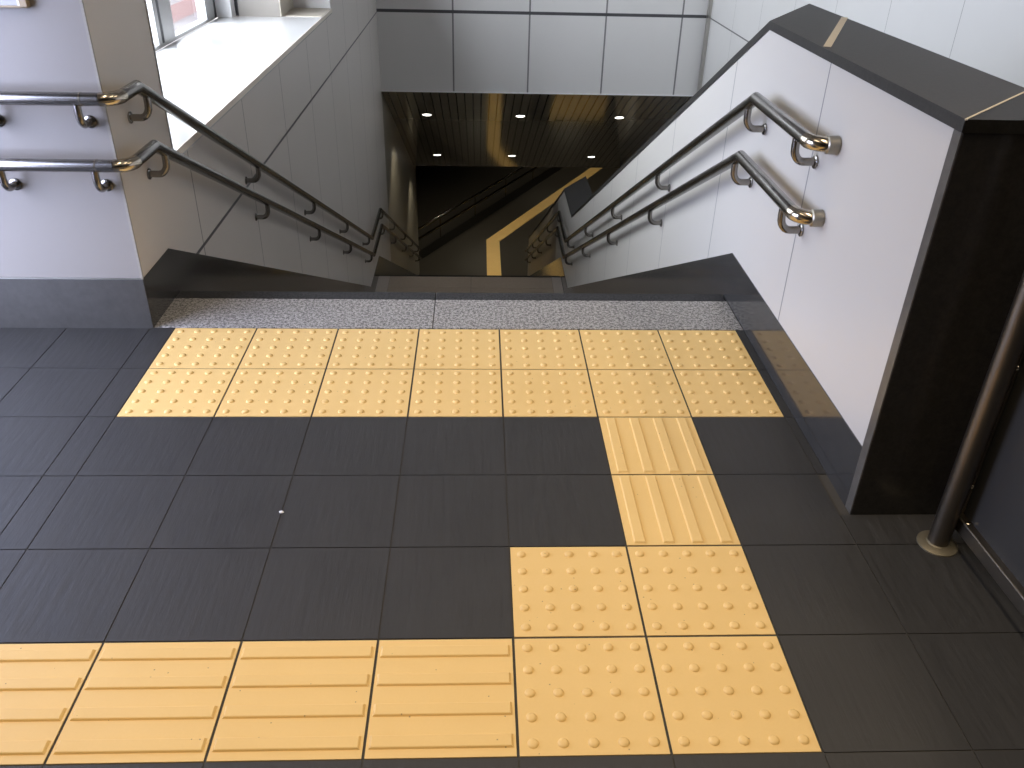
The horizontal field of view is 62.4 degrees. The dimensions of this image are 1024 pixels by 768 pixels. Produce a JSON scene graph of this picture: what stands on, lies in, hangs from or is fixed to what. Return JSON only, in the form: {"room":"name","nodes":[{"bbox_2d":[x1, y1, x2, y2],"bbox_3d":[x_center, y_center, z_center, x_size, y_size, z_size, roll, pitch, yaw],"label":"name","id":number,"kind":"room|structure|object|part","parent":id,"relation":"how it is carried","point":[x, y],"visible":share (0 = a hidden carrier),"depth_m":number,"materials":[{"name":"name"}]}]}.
{"room":"subway station entrance","nodes":[
{"label":"subway station entrance","id":0,"kind":"room"},
{"bbox_2d":[0,0,139,277],"bbox_3d":[-1.755,-1.616,2.346,0.916,2.805,0.150,0,31,-2],"label":"wall","id":1,"kind":"structure","parent":0,"point":[58,224],"depth_m":2.79,"materials":[{"name":"white paint"}]},
{"bbox_2d":[0,0,30,7],"bbox_3d":[-1.798,-1.504,2.310,0.708,0.862,0.024,0,31,-2],"label":"poster","id":2,"kind":"object","parent":1,"relation":"attached to","point":[3,3],"visible":1,"depth_m":2.53,"materials":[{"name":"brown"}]},
{"bbox_2d":[0,277,141,279],"bbox_3d":[-1.782,-0.376,3.002,0.921,0.004,0.006,0,31,-2],"label":"trim","id":3,"kind":"structure","parent":1,"relation":"attached to","point":[0,277],"depth_m":3.01,"materials":[{"name":"metal"}]},
{"bbox_2d":[0,263,155,327],"bbox_3d":[-1.786,-0.309,3.131,0.922,0.245,0.156,0,31,-2],"label":"baseboard","id":4,"kind":"structure","parent":1,"relation":"attached to","point":[24,303],"depth_m":3.06,"materials":[{"name":"grey stone"}]},
{"bbox_2d":[79,0,143,279],"bbox_3d":[-1.291,-1.576,2.300,0.008,2.805,0.008,0,31,-2],"label":"trim","id":5,"kind":"structure","parent":1,"relation":"attached to","point":[80,1],"depth_m":2.76,"materials":[{"name":"silver metal"}]},
{"bbox_2d":[83,0,419,285],"bbox_3d":[-1.658,-2.532,9.454,0.160,8.565,13.246,0,31,-2],"label":"wall","id":6,"kind":"structure","parent":0,"point":[321,119],"depth_m":5.32,"materials":[{"name":"grey tile"}]},
{"bbox_2d":[144,0,172,148],"bbox_3d":[-1.306,-1.982,2.678,0.007,2.500,0.010,0,31,-2],"label":"trim","id":7,"kind":"structure","parent":6,"relation":"attached to","point":[144,0],"depth_m":3.15,"materials":[{"name":"metal"}]},
{"bbox_2d":[0,0,421,262],"bbox_3d":[-1.945,-2.516,9.139,0.941,7.880,12.901,0,31,-2],"label":"handrail","id":8,"kind":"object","parent":6,"relation":"attached to","point":[160,14],"depth_m":3.17,"materials":[{"name":"metal"}]},
{"bbox_3d":[-1.720,-0.888,2.617,0.870,0.040,0.040,0,31,-2],"label":"wall rail","id":9,"kind":"part","parent":8,"relation":"part of","materials":[{"name":"metal"}]},
{"bbox_3d":[-1.725,-0.708,2.726,0.870,0.040,0.040,0,31,-2],"label":"wall rail","id":10,"kind":"part","parent":8,"relation":"part of","materials":[{"name":"metal"}]},
{"bbox_3d":[-2.150,-2.793,4.182,0.070,2.300,3.466,0,31,-2],"label":"frame","id":11,"kind":"part","parent":8,"relation":"part of","materials":[{"name":"metal"}]},
{"bbox_3d":[-1.964,-1.763,9.592,0.941,5.751,12.901,0,31,-2],"label":"handrail","id":12,"kind":"part","parent":8,"relation":"part of","materials":[{"name":"metal"}]},
{"bbox_3d":[-1.969,-1.594,9.694,0.941,5.727,12.901,0,31,-2],"label":"handrail","id":13,"kind":"part","parent":8,"relation":"part of","materials":[{"name":"silver metal"}]},
{"bbox_3d":[-2.159,-3.763,5.791,0.178,2.300,0.150,0,31,-2],"label":"corner post","id":14,"kind":"part","parent":8,"relation":"part of","materials":[{"name":"silver metal"}]},
{"bbox_3d":[-1.521,-1.611,9.743,0.040,5.725,12.829,0,31,-2],"label":"stair rail","id":15,"kind":"part","parent":8,"relation":"part of","materials":[{"name":"metal"}]},
{"bbox_2d":[156,12,331,153],"bbox_3d":[-1.775,-1.965,5.089,0.756,0.038,4.134,0,31,-2],"label":"window sill","id":16,"kind":"structure","parent":6,"relation":"attached to","point":[201,71],"depth_m":4.93,"materials":[{"name":"white paint"}]},
{"bbox_2d":[176,8,331,152],"bbox_3d":[-1.395,-1.970,5.101,0.006,0.028,4.134,0,31,-2],"label":"trim","id":17,"kind":"structure","parent":6,"relation":"attached to","point":[223,110],"depth_m":4.35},
{"bbox_2d":[143,248,419,326],"bbox_3d":[-1.698,-0.924,10.419,0.163,6.705,13.252,0,31,-2],"label":"baseboard","id":18,"kind":"structure","parent":6,"relation":"attached to","point":[176,271],"depth_m":3.95,"materials":[{"name":"grey stone"}]},
{"bbox_2d":[283,8,329,16],"bbox_3d":[-1.613,-2.926,6.651,0.295,0.004,0.461,0,31,-2],"label":"trim","id":19,"kind":"structure","parent":6,"relation":"attached to","point":[294,12],"depth_m":6.63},
{"bbox_2d":[237,0,279,16],"bbox_3d":[-1.894,-3.988,5.982,0.307,2.500,0.508,0,31,-2],"label":"wall","id":20,"kind":"structure","parent":0,"point":[254,8],"depth_m":6.38,"materials":[{"name":"white paint"}]},
{"bbox_2d":[279,0,293,16],"bbox_3d":[-1.736,-3.989,5.990,0.008,2.500,0.505,0,31,-2],"label":"trim","id":21,"kind":"structure","parent":20,"relation":"attached to","point":[285,6],"depth_m":6.55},
{"bbox_2d":[293,0,329,7],"bbox_3d":[-1.593,-4.118,6.208,0.295,2.496,0.008,0,31,-2],"label":"wall","id":22,"kind":"structure","parent":0,"point":[296,3],"depth_m":6.83,"materials":[{"name":"white paint"}]},
{"bbox_2d":[0,300,1023,767],"bbox_3d":[0.311,1.849,0.022,4.870,0.250,8.055,0,31,-2],"label":"floor","id":23,"kind":"structure","parent":0,"point":[324,576],"depth_m":2.15,"materials":[{"name":"black tile"}]},
{"bbox_2d":[154,298,434,328],"bbox_3d":[-0.817,-0.253,3.268,1.026,0.051,0.248,0,31,-2],"label":"threshold","id":24,"kind":"object","parent":23,"relation":"on","point":[182,312],"visible":0.62,"depth_m":3.25,"materials":[{"name":"grey stone"}]},
{"bbox_2d":[0,328,820,764],"bbox_3d":[-0.168,0.260,2.401,2.094,0.015,1.794,0,31,-2],"label":"tactile paving","id":25,"kind":"structure","parent":23,"relation":"on","point":[158,702],"depth_m":1.88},
{"bbox_2d":[433,300,742,329],"bbox_3d":[0.287,-0.251,3.312,1.176,0.051,0.248,0,31,-2],"label":"threshold","id":26,"kind":"object","parent":23,"relation":"on","point":[449,314],"visible":0.76,"depth_m":3.29,"materials":[{"name":"grey stone"}]},
{"bbox_2d":[527,4,1023,514],"bbox_3d":[1.470,-1.110,10.032,1.734,7.563,14.735,0,31,-2],"label":"parapet","id":27,"kind":"object","parent":23,"relation":"on","point":[878,327],"visible":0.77,"depth_m":2.32,"materials":[{"name":"white paint"}]},
{"bbox_2d":[525,150,824,264],"bbox_3d":[0.580,-1.477,9.626,0.092,5.736,13.309,0,31,-2],"label":"handrail","id":28,"kind":"object","parent":27,"relation":"attached to","point":[787,208],"visible":1,"depth_m":3.10,"materials":[{"name":"metal"}]},
{"bbox_2d":[525,92,841,253],"bbox_3d":[0.585,-1.648,9.523,0.092,5.767,13.309,0,31,-2],"label":"handrail","id":29,"kind":"object","parent":27,"relation":"attached to","point":[830,144],"visible":0.91,"depth_m":2.97,"materials":[{"name":"metal"}]},
{"bbox_3d":[0.644,-1.385,9.565,0.028,6.589,14.195,0,31,-2],"label":"panel","id":30,"kind":"part","parent":27,"relation":"part of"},
{"bbox_2d":[916,272,1023,617],"bbox_3d":[1.169,0.360,1.271,0.111,1.050,1.629,-1,31,-4],"label":"barrier","id":31,"kind":"object","parent":23,"relation":"on","point":[982,499],"visible":1,"depth_m":1.99,"materials":[{"name":"metal"}]},
{"bbox_3d":[1.198,0.747,1.501,0.034,0.040,1.620,-1,31,-4],"label":"rail","id":32,"kind":"part","parent":31,"relation":"part of","materials":[{"name":"metal"}]},
{"bbox_3d":[1.165,-0.063,1.933,0.021,0.908,0.026,0,31,-2],"label":"rail","id":33,"kind":"part","parent":31,"relation":"part of","materials":[{"name":"metal"}]},
{"bbox_3d":[1.215,0.351,1.254,0.008,0.915,1.605,-1,31,-4],"label":"infill panel","id":34,"kind":"part","parent":31,"relation":"part of","materials":[{"name":"black glass"}]},
{"bbox_2d":[416,166,618,275],"bbox_3d":[-1.030,-5.217,22.814,16.000,0.200,13.550,0,31,-2],"label":"floor","id":35,"kind":"structure","parent":0,"point":[440,189],"depth_m":21.26,"materials":[{"name":"tile"}]},
{"bbox_2d":[176,275,724,300],"bbox_3d":[-0.508,-0.932,10.236,2.204,6.060,12.356,0,31,-2],"label":"staircase","id":36,"kind":"structure","parent":35,"relation":"on","point":[394,287],"depth_m":3.46,"materials":[{"name":"stone"}]},
{"bbox_2d":[418,167,562,260],"bbox_3d":[0.201,-5.279,22.066,0.064,0.732,11.632,15,34,22],"label":"guard rail","id":37,"kind":"object","parent":35,"relation":"on","point":[434,245],"visible":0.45,"depth_m":20.32,"materials":[{"name":"metal"}]},
{"bbox_2d":[486,168,601,274],"bbox_3d":[1.478,-5.152,22.607,1.226,0.019,12.720,12,33,17],"label":"path","id":38,"kind":"object","parent":35,"relation":"on","point":[492,243],"visible":0.54,"depth_m":20.18,"materials":[{"name":"yellow tile"}]},
{"bbox_2d":[382,92,692,167],"bbox_3d":[0.206,-3.887,13.060,4.050,2.480,4.700,0,31,-2],"label":"ceiling","id":39,"kind":"structure","parent":0,"point":[467,129],"depth_m":12.32,"materials":[{"name":"brown metal"}]},
{"bbox_2d":[376,0,708,94],"bbox_3d":[0.320,-5.297,9.555,4.110,3.845,0.150,0,31,-2],"label":"wall","id":40,"kind":"structure","parent":0,"point":[531,46],"depth_m":10.20,"materials":[{"name":"white tile"}]},
{"bbox_2d":[381,90,693,95],"bbox_3d":[0.359,-3.606,10.484,3.950,0.014,0.011,0,31,-2],"label":"trim","id":41,"kind":"structure","parent":40,"relation":"attached to","point":[381,90],"depth_m":10.48,"materials":[{"name":"black metal"}]},
{"bbox_2d":[702,0,1023,86],"bbox_3d":[2.572,-0.315,6.339,0.150,8.960,20.950,0,31,-2],"label":"wall","id":42,"kind":"structure","parent":0,"point":[987,36],"depth_m":5.21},
{"bbox_2d":[697,0,712,91],"bbox_3d":[2.362,-5.222,9.534,0.029,3.860,0.099,0,31,-2],"label":"trim","id":43,"kind":"structure","parent":42,"relation":"attached to","point":[710,2],"depth_m":10.18,"materials":[{"name":"metal"}]},
{"label":"outside","id":44,"kind":"structure","parent":0,"visible":0},
{"bbox_3d":[-22.615,-9.191,22.813,38.850,0.080,72.000,0,31,-2],"label":"ground","id":45,"kind":"structure","parent":44,"visible":0},
{"bbox_2d":[169,0,197,30],"bbox_3d":[-9.489,-10.956,22.262,3.030,4.100,24.000,0,31,-2],"label":"building","id":46,"kind":"structure","parent":45,"relation":"on","point":[184,12],"depth_m":20.31,"materials":[{"name":"pink tile"}]}
]}

